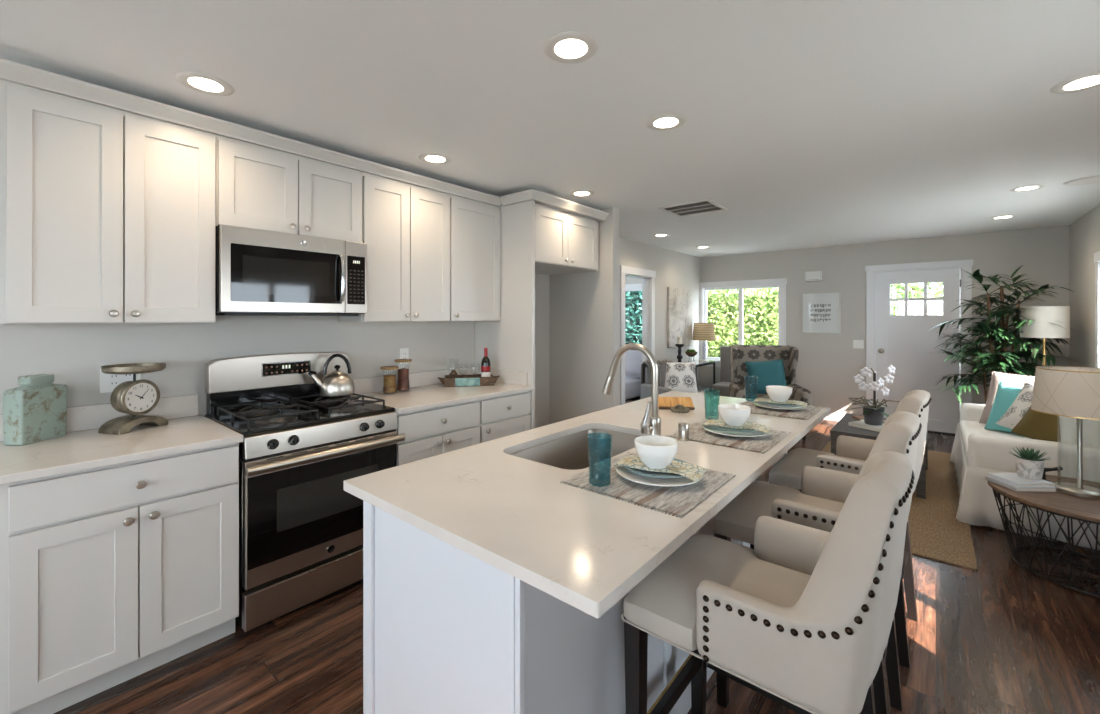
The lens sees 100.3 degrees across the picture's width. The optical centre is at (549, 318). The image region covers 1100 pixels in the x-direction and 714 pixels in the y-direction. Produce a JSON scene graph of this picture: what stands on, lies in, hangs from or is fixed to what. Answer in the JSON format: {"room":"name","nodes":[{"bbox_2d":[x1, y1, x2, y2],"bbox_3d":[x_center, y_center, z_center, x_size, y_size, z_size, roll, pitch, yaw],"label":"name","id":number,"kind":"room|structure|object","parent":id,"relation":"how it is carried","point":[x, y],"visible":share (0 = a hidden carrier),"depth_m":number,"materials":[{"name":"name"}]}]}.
{"room":"kitchen","nodes":[
{"label":"kitchen","id":0,"kind":"room"},
{"bbox_2d":[0,79,699,427],"bbox_3d":[-0.819,0.205,3.826,0.120,2.450,10.200,0,0,40],"label":"wall","id":1,"kind":"structure","parent":0,"point":[75,353],"depth_m":2.72,"materials":[{"name":"grey paint"}]},
{"bbox_2d":[0,394,197,440],"bbox_3d":[-2.127,0.460,2.160,0.020,0.112,0.766,0,0,40],"label":"backsplash","id":2,"kind":"structure","parent":1,"relation":"attached to","point":[87,417],"depth_m":2.18,"materials":[{"name":"white stone"}]},
{"bbox_2d":[0,80,215,323],"bbox_3d":[-1.982,-0.444,2.068,0.360,0.928,0.732,0,0,40],"label":"upper cabinet","id":3,"kind":"object","parent":1,"relation":"attached to","point":[108,215],"visible":1,"depth_m":1.94,"materials":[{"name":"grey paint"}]},
{"bbox_2d":[0,58,608,221],"bbox_3d":[-0.903,-0.940,3.066,0.709,0.064,3.648,0,0,40],"label":"crown molding","id":4,"kind":"structure","parent":3,"relation":"attached to","point":[10,71],"depth_m":2.34,"materials":[{"name":"grey paint"}]},
{"bbox_2d":[100,369,140,392],"bbox_3d":[-2.080,0.295,2.227,0.008,0.116,0.148,0,0,40],"label":"wall outlet","id":5,"kind":"object","parent":1,"relation":"attached to","point":[108,382],"visible":0.45,"depth_m":2.20,"materials":[{"name":"white plastic"}]},
{"bbox_2d":[216,135,361,242],"bbox_3d":[-1.504,-0.684,2.635,0.360,0.448,0.748,0,0,40],"label":"upper cabinet","id":6,"kind":"object","parent":1,"relation":"attached to","point":[258,187],"visible":0.91,"depth_m":2.49,"materials":[{"name":"grey paint"}]},
{"bbox_2d":[216,224,366,315],"bbox_3d":[-1.476,-0.237,2.611,0.435,0.442,0.746,0,0,40],"label":"microwave","id":7,"kind":"object","parent":6,"relation":"attached to","point":[259,272],"visible":0.98,"depth_m":2.44,"materials":[{"name":"silver metal"}]},
{"bbox_2d":[338,172,449,321],"bbox_3d":[-1.049,-0.444,3.177,0.360,0.928,0.665,0,0,40],"label":"upper cabinet","id":8,"kind":"object","parent":1,"relation":"attached to","point":[406,227],"visible":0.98,"depth_m":3.05,"materials":[{"name":"grey paint"}]},
{"bbox_2d":[353,366,474,393],"bbox_3d":[-0.999,0.463,3.499,0.020,0.106,1.118,0,0,40],"label":"backsplash","id":9,"kind":"structure","parent":1,"relation":"attached to","point":[370,384],"depth_m":3.47,"materials":[{"name":"white stone"}]},
{"bbox_2d":[449,194,499,320],"bbox_3d":[-0.672,-0.444,3.625,0.360,0.928,0.502,0,0,40],"label":"upper cabinet","id":10,"kind":"object","parent":1,"relation":"attached to","point":[474,225],"visible":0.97,"depth_m":3.53,"materials":[{"name":"grey paint"}]},
{"bbox_2d":[475,367,527,385],"bbox_3d":[-0.404,0.463,3.718,0.607,0.106,0.019,0,0,40],"label":"backsplash","id":11,"kind":"structure","parent":1,"relation":"attached to","point":[506,376],"depth_m":3.63,"materials":[{"name":"white stone"}]},
{"bbox_2d":[535,203,598,274],"bbox_3d":[-0.057,-0.675,4.111,0.675,0.460,0.958,0,0,40],"label":"upper cabinet","id":12,"kind":"object","parent":1,"relation":"attached to","point":[565,242],"depth_m":3.89,"materials":[{"name":"grey paint"}]},
{"bbox_2d":[620,265,655,404],"bbox_3d":[1.129,0.383,6.121,0.144,2.095,0.920,0,0,40],"label":"trim","id":13,"kind":"structure","parent":1,"relation":"attached to","point":[625,271],"depth_m":6.35,"materials":[{"name":"white paint"}]},
{"bbox_2d":[667,287,691,347],"bbox_3d":[1.997,-0.017,7.050,0.036,0.897,0.820,0,0,40],"label":"canvas art","id":14,"kind":"object","parent":1,"relation":"attached to","point":[679,300],"visible":0.93,"depth_m":6.99,"materials":[{"name":"white fabric"}]},
{"bbox_2d":[0,0,1099,257],"bbox_3d":[-0.472,-1.080,3.593,7.850,0.120,10.390,0,0,40],"label":"ceiling","id":15,"kind":"structure","parent":0,"point":[814,123],"depth_m":2.11,"materials":[{"name":"white paint"}]},
{"bbox_2d":[176,72,233,95],"bbox_3d":[-1.496,-1.016,1.998,0.204,0.006,0.204,0,0,40],"label":"recessed light","id":16,"kind":"object","parent":15,"relation":"in","point":[200,82],"visible":1,"depth_m":1.99,"materials":[{"name":"white plastic"}]},
{"bbox_2d":[188,77,222,91],"bbox_3d":[-1.496,-1.017,1.998,0.127,0.001,0.127,0,0,40],"label":"diffuser","id":17,"kind":"object","parent":16,"relation":"attached to","point":[201,83],"depth_m":2.00,"materials":[{"name":"plastic"}]},
{"bbox_2d":[419,153,451,163],"bbox_3d":[-0.731,-1.016,2.929,0.204,0.006,0.204,0,0,40],"label":"recessed light","id":18,"kind":"object","parent":15,"relation":"in","point":[432,158],"visible":1,"depth_m":2.92,"materials":[{"name":"white plastic"}]},
{"bbox_2d":[544,31,597,62],"bbox_3d":[0.079,-1.016,1.732,0.204,0.006,0.204,0,0,40],"label":"recessed light","id":19,"kind":"object","parent":15,"relation":"in","point":[570,46],"visible":1,"depth_m":1.72,"materials":[{"name":"white plastic"}]},
{"bbox_2d":[555,39,586,57],"bbox_3d":[0.079,-1.017,1.732,0.127,0.001,0.127,0,0,40],"label":"diffuser","id":20,"kind":"object","parent":19,"relation":"attached to","point":[569,48],"depth_m":1.73,"materials":[{"name":"plastic"}]},
{"bbox_2d":[646,113,685,130],"bbox_3d":[0.602,-1.016,2.385,0.204,0.006,0.204,0,0,40],"label":"recessed light","id":21,"kind":"object","parent":15,"relation":"in","point":[669,121],"visible":1,"depth_m":2.37,"materials":[{"name":"white plastic"}]},
{"bbox_2d":[654,118,677,127],"bbox_3d":[0.602,-1.017,2.385,0.127,0.001,0.127,0,0,40],"label":"diffuser","id":22,"kind":"object","parent":21,"relation":"attached to","point":[664,122],"depth_m":2.38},
{"bbox_2d":[658,199,726,216],"bbox_3d":[1.320,-1.016,4.245,0.470,0.008,0.450,0,0,40],"label":"ceiling vent","id":23,"kind":"object","parent":15,"relation":"in","point":[702,206],"visible":1,"depth_m":4.23,"materials":[{"name":"white plastic"}]},
{"bbox_2d":[1050,71,1099,93],"bbox_3d":[2.307,-1.016,1.981,0.204,0.006,0.204,0,0,40],"label":"recessed light","id":24,"kind":"object","parent":15,"relation":"in","point":[1091,80],"visible":1,"depth_m":1.99,"materials":[{"name":"white plastic"}]},
{"bbox_2d":[1063,75,1099,89],"bbox_3d":[2.307,-1.017,1.981,0.127,0.001,0.127,0,0,40],"label":"diffuser","id":25,"kind":"object","parent":24,"relation":"attached to","point":[1089,81],"depth_m":1.99,"materials":[{"name":"plastic"}]},
{"bbox_2d":[1063,175,1099,185],"bbox_3d":[3.974,-1.014,3.386,0.260,0.012,0.260,0,0,40],"label":"disc","id":26,"kind":"object","parent":15,"relation":"attached to","point":[1092,179],"visible":1,"depth_m":3.38,"materials":[{"name":"white plastic"}]},
{"bbox_2d":[53,400,1099,713],"bbox_3d":[-0.472,1.470,3.593,7.850,0.080,10.390,0,0,40],"label":"floor","id":27,"kind":"structure","parent":0,"point":[999,636],"depth_m":1.94,"materials":[{"name":"brown wood"}]},
{"bbox_2d":[0,443,238,713],"bbox_3d":[-1.863,0.988,1.953,0.690,0.882,0.768,0,0,40],"label":"base cabinet","id":28,"kind":"object","parent":27,"relation":"on","point":[111,575],"visible":0.98,"depth_m":1.73,"materials":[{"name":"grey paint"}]},
{"bbox_2d":[0,415,243,484],"bbox_3d":[-1.869,0.531,1.954,0.681,0.030,0.783,0,0,40],"label":"countertop","id":29,"kind":"structure","parent":28,"relation":"on","point":[75,451],"depth_m":1.84,"materials":[{"name":"white stone"}]},
{"bbox_2d":[2,374,67,445],"bbox_3d":[-2.176,0.378,1.946,0.085,0.275,0.176,0,0,2],"label":"ceramic jar","id":30,"kind":"object","parent":29,"relation":"on","point":[34,411],"visible":1,"depth_m":1.91,"materials":[{"name":"green ceramic"}]},
{"bbox_2d":[98,363,167,434],"bbox_3d":[-1.944,0.366,2.150,0.226,0.299,0.226,0,0,14],"label":"kitchen scale","id":31,"kind":"object","parent":29,"relation":"on","point":[137,398],"visible":1,"depth_m":2.11,"materials":[{"name":"grey metal"}]},
{"bbox_2d":[205,352,404,631],"bbox_3d":[-1.337,0.819,2.524,0.712,1.221,0.773,0,0,40],"label":"gas range","id":32,"kind":"object","parent":27,"relation":"on","point":[301,533],"visible":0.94,"depth_m":2.31,"materials":[{"name":"silver metal"}]},
{"bbox_2d":[205,398,394,436],"bbox_3d":[-1.371,0.523,2.553,0.615,0.022,0.763,0,0,40],"label":"cooktop","id":33,"kind":"object","parent":32,"relation":"in","point":[366,411],"depth_m":2.41,"materials":[{"name":"black metal"}]},
{"bbox_2d":[235,430,404,626],"bbox_3d":[-1.335,0.968,2.523,0.708,0.865,0.773,0,0,40],"label":"oven","id":34,"kind":"object","parent":32,"relation":"in","point":[301,534],"depth_m":2.22,"materials":[{"name":"silver metal"}]},
{"bbox_2d":[308,353,354,396],"bbox_3d":[-1.307,0.338,2.788,0.196,0.250,0.234,0,0,26],"label":"tea kettle","id":35,"kind":"object","parent":32,"relation":"on","point":[338,383],"visible":1,"depth_m":2.74,"materials":[{"name":"silver metal"}]},
{"bbox_2d":[394,400,479,465],"bbox_3d":[-0.912,0.988,3.083,0.690,0.882,0.628,0,0,40],"label":"base cabinet","id":36,"kind":"object","parent":27,"relation":"on","point":[430,432],"visible":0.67,"depth_m":2.85,"materials":[{"name":"grey paint"}]},
{"bbox_2d":[350,382,534,413],"bbox_3d":[-0.747,0.531,3.288,0.679,0.030,1.155,0,0,40],"label":"countertop","id":37,"kind":"structure","parent":36,"relation":"on","point":[418,398],"depth_m":3.12,"materials":[{"name":"white stone"}]},
{"bbox_2d":[380,366,398,393],"bbox_3d":[-1.111,0.423,3.183,0.120,0.182,0.120,0,0,40],"label":"storage jar","id":38,"kind":"object","parent":37,"relation":"on","point":[389,387],"visible":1,"depth_m":3.15,"materials":[{"name":"clear glass"}]},
{"bbox_2d":[394,359,411,390],"bbox_3d":[-1.054,0.404,3.298,0.120,0.222,0.120,0,0,40],"label":"storage jar","id":39,"kind":"object","parent":37,"relation":"on","point":[403,382],"visible":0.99,"depth_m":3.27,"materials":[{"name":"clear glass"}]},
{"bbox_2d":[438,374,499,386],"bbox_3d":[-0.631,0.481,3.582,0.480,0.068,0.193,0,0,-14],"label":"serving tray","id":40,"kind":"object","parent":37,"relation":"on","point":[471,379],"visible":0.99,"depth_m":3.50,"materials":[{"name":"brown wood"}]},
{"bbox_2d":[479,391,529,442],"bbox_3d":[-0.546,0.988,3.518,0.690,0.882,0.504,0,0,40],"label":"base cabinet","id":41,"kind":"object","parent":27,"relation":"on","point":[505,415],"visible":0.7,"depth_m":3.29,"materials":[{"name":"grey paint"}]},
{"bbox_2d":[475,200,534,429],"bbox_3d":[-0.381,0.262,3.733,0.665,2.334,0.034,0,0,40],"label":"end panel","id":42,"kind":"object","parent":27,"relation":"on","point":[509,341],"visible":0.36,"depth_m":3.62,"materials":[{"name":"grey paint"}]},
{"bbox_2d":[363,451,787,713],"bbox_3d":[0.419,0.988,2.085,0.687,0.882,2.310,0,0,40],"label":"kitchen island","id":43,"kind":"object","parent":27,"relation":"on","point":[446,630],"visible":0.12,"depth_m":1.19,"materials":[{"name":"white paint"}]},
{"bbox_2d":[343,391,829,617],"bbox_3d":[0.481,0.531,2.058,0.975,0.030,2.381,0,0,40],"label":"island countertop","id":44,"kind":"structure","parent":43,"relation":"on","point":[586,550],"depth_m":1.28,"materials":[{"name":"white stone"}]},
{"bbox_2d":[509,429,639,469],"bbox_3d":[0.154,0.639,1.922,0.430,0.184,0.710,0,0,40],"label":"sink","id":45,"kind":"object","parent":44,"relation":"in","point":[570,452],"visible":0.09,"depth_m":2.19,"materials":[{"name":"silver metal"}]},
{"bbox_2d":[602,343,660,435],"bbox_3d":[0.327,0.309,1.917,0.281,0.413,0.094,0,0,40],"label":"faucet","id":46,"kind":"object","parent":44,"relation":"on","point":[651,425],"visible":0.87,"depth_m":1.85,"materials":[{"name":"silver metal"}]},
{"bbox_2d":[560,452,735,517],"bbox_3d":[0.320,0.513,1.475,0.403,0.004,0.422,0,0,40],"label":"placemat","id":47,"kind":"object","parent":44,"relation":"on","point":[674,500],"visible":0.66,"depth_m":1.38,"materials":[{"name":"fabric"}]},
{"bbox_2d":[616,466,702,485],"bbox_3d":[0.351,0.501,1.489,0.274,0.020,0.274,0,0,40],"label":"dinner plate","id":48,"kind":"object","parent":47,"relation":"on","point":[622,471],"visible":0.44,"depth_m":1.43,"materials":[{"name":"white ceramic"}]},
{"bbox_2d":[626,458,686,477],"bbox_3d":[0.351,0.483,1.489,0.216,0.014,0.216,0,0,40],"label":"salad plate","id":49,"kind":"object","parent":48,"relation":"on","point":[637,471],"visible":0.36,"depth_m":1.43,"materials":[{"name":"teal ceramic"}]},
{"bbox_2d":[614,455,706,482],"bbox_3d":[0.355,0.477,1.485,0.271,0.015,0.144,0,0,32],"label":"napkin","id":50,"kind":"object","parent":49,"relation":"on","point":[693,472],"visible":0.8,"depth_m":1.45,"materials":[{"name":"fabric"}]},
{"bbox_2d":[634,435,677,468],"bbox_3d":[0.339,0.429,1.466,0.137,0.079,0.137,0,0,40],"label":"bowl","id":51,"kind":"object","parent":50,"relation":"on","point":[656,452],"visible":1,"depth_m":1.43,"materials":[{"name":"white ceramic"}]},
{"bbox_2d":[658,397,694,409],"bbox_3d":[0.722,0.488,2.651,0.200,0.055,0.107,0,0,4],"label":"wooden block","id":52,"kind":"object","parent":44,"relation":"on","point":[663,402],"visible":0.75,"depth_m":2.65,"materials":[{"name":"brown wood"}]},
{"bbox_2d":[666,420,789,453],"bbox_3d":[0.797,0.513,2.042,0.403,0.004,0.422,0,0,40],"label":"placemat","id":53,"kind":"object","parent":44,"relation":"on","point":[761,444],"visible":0.61,"depth_m":1.95,"materials":[{"name":"fabric"}]},
{"bbox_2d":[703,425,768,436],"bbox_3d":[0.828,0.501,2.055,0.274,0.020,0.274,0,0,40],"label":"dinner plate","id":54,"kind":"object","parent":53,"relation":"on","point":[710,428],"visible":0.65,"depth_m":2.02,"materials":[{"name":"white ceramic"}]},
{"bbox_2d":[712,422,756,431],"bbox_3d":[0.828,0.483,2.055,0.216,0.014,0.216,0,0,40],"label":"salad plate","id":55,"kind":"object","parent":54,"relation":"on","point":[718,427],"visible":0.39,"depth_m":2.00,"materials":[{"name":"teal ceramic"}]},
{"bbox_2d":[702,419,770,433],"bbox_3d":[0.831,0.477,2.052,0.271,0.015,0.144,0,0,32],"label":"napkin","id":56,"kind":"object","parent":55,"relation":"on","point":[765,429],"visible":0.77,"depth_m":2.02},
{"bbox_2d":[718,404,750,425],"bbox_3d":[0.815,0.429,2.033,0.137,0.079,0.137,0,0,40],"label":"bowl","id":57,"kind":"object","parent":56,"relation":"on","point":[731,414],"visible":1,"depth_m":1.99,"materials":[{"name":"white ceramic"}]},
{"bbox_2d":[740,400,821,419],"bbox_3d":[1.283,0.513,2.619,0.402,0.004,0.422,0,0,40],"label":"placemat","id":58,"kind":"object","parent":44,"relation":"on","point":[806,413],"visible":0.48,"depth_m":2.53,"materials":[{"name":"fabric"}]},
{"bbox_2d":[753,402,805,409],"bbox_3d":[1.314,0.501,2.632,0.274,0.020,0.274,0,0,40],"label":"dinner plate","id":59,"kind":"object","parent":58,"relation":"on","point":[774,407],"visible":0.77,"depth_m":2.61,"materials":[{"name":"white ceramic"}]},
{"bbox_2d":[761,398,796,405],"bbox_3d":[1.314,0.483,2.632,0.216,0.014,0.216,0,0,40],"label":"salad plate","id":60,"kind":"object","parent":59,"relation":"on","point":[776,404],"visible":0.38,"depth_m":2.59,"materials":[{"name":"teal ceramic"}]},
{"bbox_2d":[753,398,807,406],"bbox_3d":[1.317,0.477,2.629,0.271,0.015,0.144,0,0,32],"label":"napkin","id":61,"kind":"object","parent":60,"relation":"on","point":[800,403],"visible":0.83,"depth_m":2.60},
{"bbox_2d":[766,385,792,401],"bbox_3d":[1.301,0.429,2.610,0.137,0.079,0.137,0,0,40],"label":"bowl","id":62,"kind":"object","parent":61,"relation":"on","point":[776,393],"visible":1,"depth_m":2.57,"materials":[{"name":"white ceramic"}]},
{"bbox_2d":[625,343,641,400],"bbox_3d":[0.480,0.919,7.287,1.750,1.019,1.830,0,0,40],"label":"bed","id":63,"kind":"object","parent":27,"relation":"on","point":[632,384],"visible":0.02,"depth_m":6.98,"materials":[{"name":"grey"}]},
{"bbox_2d":[625,350,641,377],"bbox_3d":[1.250,0.701,7.200,0.608,0.411,0.340,0,0,31],"label":"bed pillow","id":64,"kind":"object","parent":63,"relation":"on","point":[633,358],"visible":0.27,"depth_m":7.05,"materials":[{"name":"fabric"}]},
{"bbox_2d":[641,367,672,398],"bbox_3d":[1.640,1.030,5.896,0.730,0.800,0.670,0,0,-22],"label":"accent chair","id":65,"kind":"object","parent":27,"relation":"on","point":[645,387],"visible":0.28,"depth_m":5.93,"materials":[{"name":"grey fabric"}]},
{"bbox_2d":[640,359,668,399],"bbox_3d":[1.414,0.850,6.094,0.466,0.636,0.314,0,0,-22],"label":"throw blanket","id":66,"kind":"object","parent":65,"relation":"on","point":[661,364],"visible":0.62,"depth_m":6.01,"materials":[{"name":"grey fabric"}]},
{"bbox_2d":[665,362,697,392],"bbox_3d":[1.704,0.786,6.052,0.467,0.428,0.210,0,0,-1],"label":"throw pillow","id":67,"kind":"object","parent":65,"relation":"on","point":[680,376],"visible":0.75,"depth_m":5.99,"materials":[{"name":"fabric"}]},
{"bbox_2d":[684,360,714,392],"bbox_3d":[2.150,1.050,6.974,0.332,0.759,1.080,0,0,40],"label":"console table","id":68,"kind":"object","parent":27,"relation":"on","point":[698,363],"visible":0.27,"depth_m":7.17,"materials":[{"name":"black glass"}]},
{"bbox_2d":[692,323,715,360],"bbox_3d":[2.428,0.369,7.249,0.350,0.600,0.350,0,0,40],"label":"table lamp","id":69,"kind":"object","parent":68,"relation":"on","point":[701,331],"visible":1,"depth_m":7.12,"materials":[{"name":"beige fabric"}]},
{"bbox_2d":[712,346,730,396],"bbox_3d":[2.844,0.930,6.912,0.690,1.000,0.520,0,0,40],"label":"slipper chair","id":70,"kind":"object","parent":27,"relation":"on","point":[725,371],"visible":0.35,"depth_m":7.16,"materials":[{"name":"grey fabric"}]},
{"bbox_2d":[621,451,914,713],"bbox_3d":[0.571,0.872,1.199,0.598,1.115,0.519,0,0,40],"label":"counter stool","id":71,"kind":"object","parent":27,"relation":"on","point":[802,619],"visible":1,"depth_m":0.99,"materials":[{"name":"fabric"}]},
{"bbox_2d":[729,345,810,440],"bbox_3d":[2.713,0.892,5.755,0.820,1.075,0.805,0,0,13],"label":"armchair","id":72,"kind":"object","parent":27,"relation":"on","point":[739,354],"visible":0.49,"depth_m":5.95,"materials":[{"name":"fabric"}]},
{"bbox_2d":[745,359,786,393],"bbox_3d":[2.780,0.750,5.902,0.493,0.464,0.210,0,0,15],"label":"throw pillow","id":73,"kind":"object","parent":72,"relation":"on","point":[768,373],"visible":0.87,"depth_m":5.85,"materials":[{"name":"teal fabric"}]},
{"bbox_2d":[747,393,793,399],"bbox_3d":[2.690,1.028,5.655,0.570,0.118,0.600,0,0,13],"label":"seat cushion","id":74,"kind":"object","parent":72,"relation":"on","point":[764,395],"depth_m":5.71,"materials":[{"name":"fabric"}]},
{"bbox_2d":[712,411,921,713],"bbox_3d":[0.983,0.872,1.689,0.598,1.115,0.519,0,0,40],"label":"counter stool","id":75,"kind":"object","parent":27,"relation":"on","point":[824,492],"visible":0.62,"depth_m":1.67,"materials":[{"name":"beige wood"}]},
{"bbox_2d":[768,390,931,668],"bbox_3d":[1.433,0.872,2.192,0.598,1.115,0.519,0,0,42],"label":"counter stool","id":76,"kind":"object","parent":27,"relation":"on","point":[852,453],"visible":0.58,"depth_m":2.13,"materials":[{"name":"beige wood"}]},
{"bbox_2d":[822,440,976,569],"bbox_3d":[2.913,1.425,4.064,1.133,0.009,2.870,0,0,40],"label":"jute rug","id":77,"kind":"object","parent":27,"relation":"on","point":[936,533],"visible":0.28,"depth_m":3.23,"materials":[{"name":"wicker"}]},
{"bbox_2d":[830,413,927,498],"bbox_3d":[3.013,1.199,4.182,0.655,0.438,0.960,0,0,40],"label":"coffee table","id":78,"kind":"object","parent":77,"relation":"on","point":[842,427],"visible":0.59,"depth_m":3.99,"materials":[{"name":"grey wood"}]},
{"bbox_2d":[849,420,883,431],"bbox_3d":[2.903,0.964,4.118,0.240,0.030,0.300,0,0,-25],"label":"book","id":79,"kind":"object","parent":78,"relation":"on","point":[860,424],"visible":0.55,"depth_m":4.09,"materials":[{"name":"white paper"}]},
{"bbox_2d":[847,365,899,425],"bbox_3d":[2.907,0.678,4.139,0.408,0.540,0.374,0,0,40],"label":"potted orchid","id":80,"kind":"object","parent":79,"relation":"on","point":[873,414],"visible":1,"depth_m":4.09,"materials":[{"name":"white plant"}]},
{"bbox_2d":[930,265,1082,403],"bbox_3d":[4.833,0.419,4.979,1.188,2.020,1.118,0,0,33],"label":"potted palm","id":81,"kind":"object","parent":27,"relation":"on","point":[998,362],"visible":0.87,"depth_m":4.89,"materials":[{"name":"green plant"}]},
{"bbox_2d":[950,403,1099,549],"bbox_3d":[3.803,0.994,3.614,0.967,0.848,1.870,0,0,40],"label":"sofa","id":82,"kind":"object","parent":27,"relation":"on","point":[977,451],"visible":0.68,"depth_m":3.11,"materials":[{"name":"fabric"}]},
{"bbox_2d":[959,420,1030,464],"bbox_3d":[3.735,1.028,3.666,0.665,0.135,1.310,0,0,40],"label":"seat cushion","id":83,"kind":"object","parent":82,"relation":"on","point":[966,427],"depth_m":3.91,"materials":[{"name":"fabric"}]},
{"bbox_2d":[984,381,1022,432],"bbox_3d":[3.920,0.754,3.802,0.253,0.407,0.448,0,0,-16],"label":"throw pillow","id":84,"kind":"object","parent":82,"relation":"on","point":[1006,394],"visible":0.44,"depth_m":3.89,"materials":[{"name":"fabric"}]},
{"bbox_2d":[979,371,1034,423],"bbox_3d":[4.098,0.723,4.000,0.252,0.469,0.507,0,0,-18],"label":"throw pillow","id":85,"kind":"object","parent":82,"relation":"on","point":[996,377],"visible":0.3,"depth_m":4.14,"materials":[{"name":"fabric"}]},
{"bbox_2d":[996,382,1033,428],"bbox_3d":[3.803,0.750,3.501,0.256,0.474,0.545,0,0,-23],"label":"throw pillow","id":86,"kind":"object","parent":82,"relation":"on","point":[1022,403],"visible":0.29,"depth_m":3.62,"materials":[{"name":"fabric"}]},
{"bbox_2d":[1011,406,1060,441],"bbox_3d":[3.667,0.746,3.246,0.260,0.480,0.544,0,0,-24],"label":"throw pillow","id":87,"kind":"object","parent":82,"relation":"on","point":[1033,425],"visible":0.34,"depth_m":3.31,"materials":[{"name":"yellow fabric"}]},
{"bbox_2d":[1059,416,1099,446],"bbox_3d":[3.728,0.762,3.249,0.200,0.385,0.643,0,0,40],"label":"cushion","id":88,"kind":"object","parent":82,"relation":"on","point":[1068,427],"depth_m":3.02,"materials":[{"name":"fabric"}]},
{"bbox_2d":[987,475,1099,596],"bbox_3d":[2.997,1.212,2.575,0.790,0.434,0.790,0,0,40],"label":"wire side table","id":89,"kind":"object","parent":27,"relation":"on","point":[1086,510],"visible":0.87,"depth_m":2.55,"materials":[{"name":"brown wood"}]},
{"bbox_2d":[985,476,1056,491],"bbox_3d":[2.797,0.983,2.737,0.225,0.022,0.200,0,0,2],"label":"book","id":90,"kind":"object","parent":89,"relation":"on","point":[1007,485],"visible":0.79,"depth_m":2.64,"materials":[{"name":"grey paper"}]},
{"bbox_2d":[987,473,1054,486],"bbox_3d":[2.807,0.962,2.742,0.212,0.020,0.190,0,0,0],"label":"book","id":91,"kind":"object","parent":90,"relation":"on","point":[1014,479],"visible":0.8,"depth_m":2.70,"materials":[{"name":"white paper"}]},
{"bbox_2d":[1009,447,1049,479],"bbox_3d":[2.872,0.865,2.752,0.179,0.170,0.179,0,0,40],"label":"succulent","id":92,"kind":"object","parent":91,"relation":"on","point":[1028,464],"visible":1,"depth_m":2.72,"materials":[{"name":"ceramic"}]},
{"bbox_2d":[1015,456,1043,479],"bbox_3d":[2.872,0.894,2.752,0.122,0.113,0.122,0,0,40],"label":"pot","id":93,"kind":"object","parent":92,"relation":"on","point":[1029,467],"depth_m":2.71,"materials":[{"name":"ceramic"}]},
{"bbox_2d":[1031,366,1099,499],"bbox_3d":[3.025,0.641,2.623,0.386,0.706,0.386,0,0,40],"label":"table lamp","id":94,"kind":"object","parent":89,"relation":"on","point":[1066,391],"visible":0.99,"depth_m":2.58,"materials":[{"name":"fabric"}]},
{"bbox_2d":[1020,306,1069,365],"bbox_3d":[4.922,0.655,4.575,0.340,1.547,0.340,0,0,40],"label":"floor lamp","id":95,"kind":"object","parent":27,"relation":"on","point":[1042,326],"visible":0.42,"depth_m":4.45,"materials":[{"name":"fabric"}]},
{"bbox_2d":[549,207,619,423],"bbox_3d":[0.324,0.205,4.501,0.760,2.450,0.125,0,0,40],"label":"wall","id":96,"kind":"structure","parent":0,"point":[584,307],"depth_m":4.39,"materials":[{"name":"grey paint"}]},
{"bbox_2d":[625,225,1068,414],"bbox_3d":[2.828,0.205,7.514,7.850,2.450,0.140,0,0,40],"label":"wall","id":97,"kind":"structure","parent":0,"point":[828,364],"depth_m":6.28,"materials":[{"name":"grey paint"}]},
{"bbox_2d":[699,278,786,366],"bbox_3d":[3.023,0.096,7.308,1.379,1.388,0.145,0,0,40],"label":"window","id":98,"kind":"structure","parent":97,"relation":"in","point":[765,283],"depth_m":7.30,"materials":[{"name":"white paint"}]},
{"bbox_2d":[802,292,839,333],"bbox_3d":[3.854,-0.079,6.543,0.480,0.588,0.022,0,0,40],"label":"picture frame","id":99,"kind":"object","parent":97,"relation":"attached to","point":[820,310],"visible":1,"depth_m":6.54,"materials":[{"name":"paper"}]},
{"bbox_2d":[865,259,973,432],"bbox_3d":[4.699,0.360,5.896,1.078,2.140,0.186,0,0,40],"label":"door","id":100,"kind":"structure","parent":97,"relation":"in","point":[905,342],"depth_m":5.86,"materials":[{"name":"white paint"}]},
{"bbox_2d":[1069,204,1099,367],"bbox_3d":[2.448,0.205,1.076,0.140,2.450,10.200,0,0,40],"label":"wall","id":101,"kind":"structure","parent":0,"point":[1084,233],"depth_m":4.54,"materials":[{"name":"grey paint"}]},
{"bbox_2d":[1094,251,1099,367],"bbox_3d":[4.481,0.011,3.542,0.145,1.198,1.484,0,0,40],"label":"window","id":102,"kind":"structure","parent":101,"relation":"in","point":[1097,254],"depth_m":4.08,"materials":[{"name":"white paint"}]},
{"label":"outside","id":103,"kind":"structure","parent":0,"visible":0},
{"bbox_3d":[0.663,1.630,4.670,23.000,0.200,36.000,0,0,40],"label":"ground","id":104,"kind":"structure","parent":103,"visible":0},
{"bbox_2d":[625,291,641,342],"bbox_3d":[1.187,-0.027,11.692,3.484,3.437,1.304,0,0,40],"label":"conifer shrub","id":105,"kind":"object","parent":104,"relation":"on","point":[633,299],"visible":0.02,"depth_m":10.55,"materials":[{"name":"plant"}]},
{"bbox_2d":[707,287,777,357],"bbox_3d":[3.618,0.422,9.699,2.736,2.311,1.294,0,0,40],"label":"hedge","id":106,"kind":"object","parent":104,"relation":"on","point":[760,313],"visible":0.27,"depth_m":8.98,"materials":[{"name":"green plant"}]},
{"bbox_2d":[890,282,942,314],"bbox_3d":[9.181,-0.746,11.558,3.488,4.560,3.357,0,0,43],"label":"tree","id":107,"kind":"object","parent":104,"relation":"on","point":[916,291],"visible":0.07,"depth_m":11.21,"materials":[{"name":"plant"}]},
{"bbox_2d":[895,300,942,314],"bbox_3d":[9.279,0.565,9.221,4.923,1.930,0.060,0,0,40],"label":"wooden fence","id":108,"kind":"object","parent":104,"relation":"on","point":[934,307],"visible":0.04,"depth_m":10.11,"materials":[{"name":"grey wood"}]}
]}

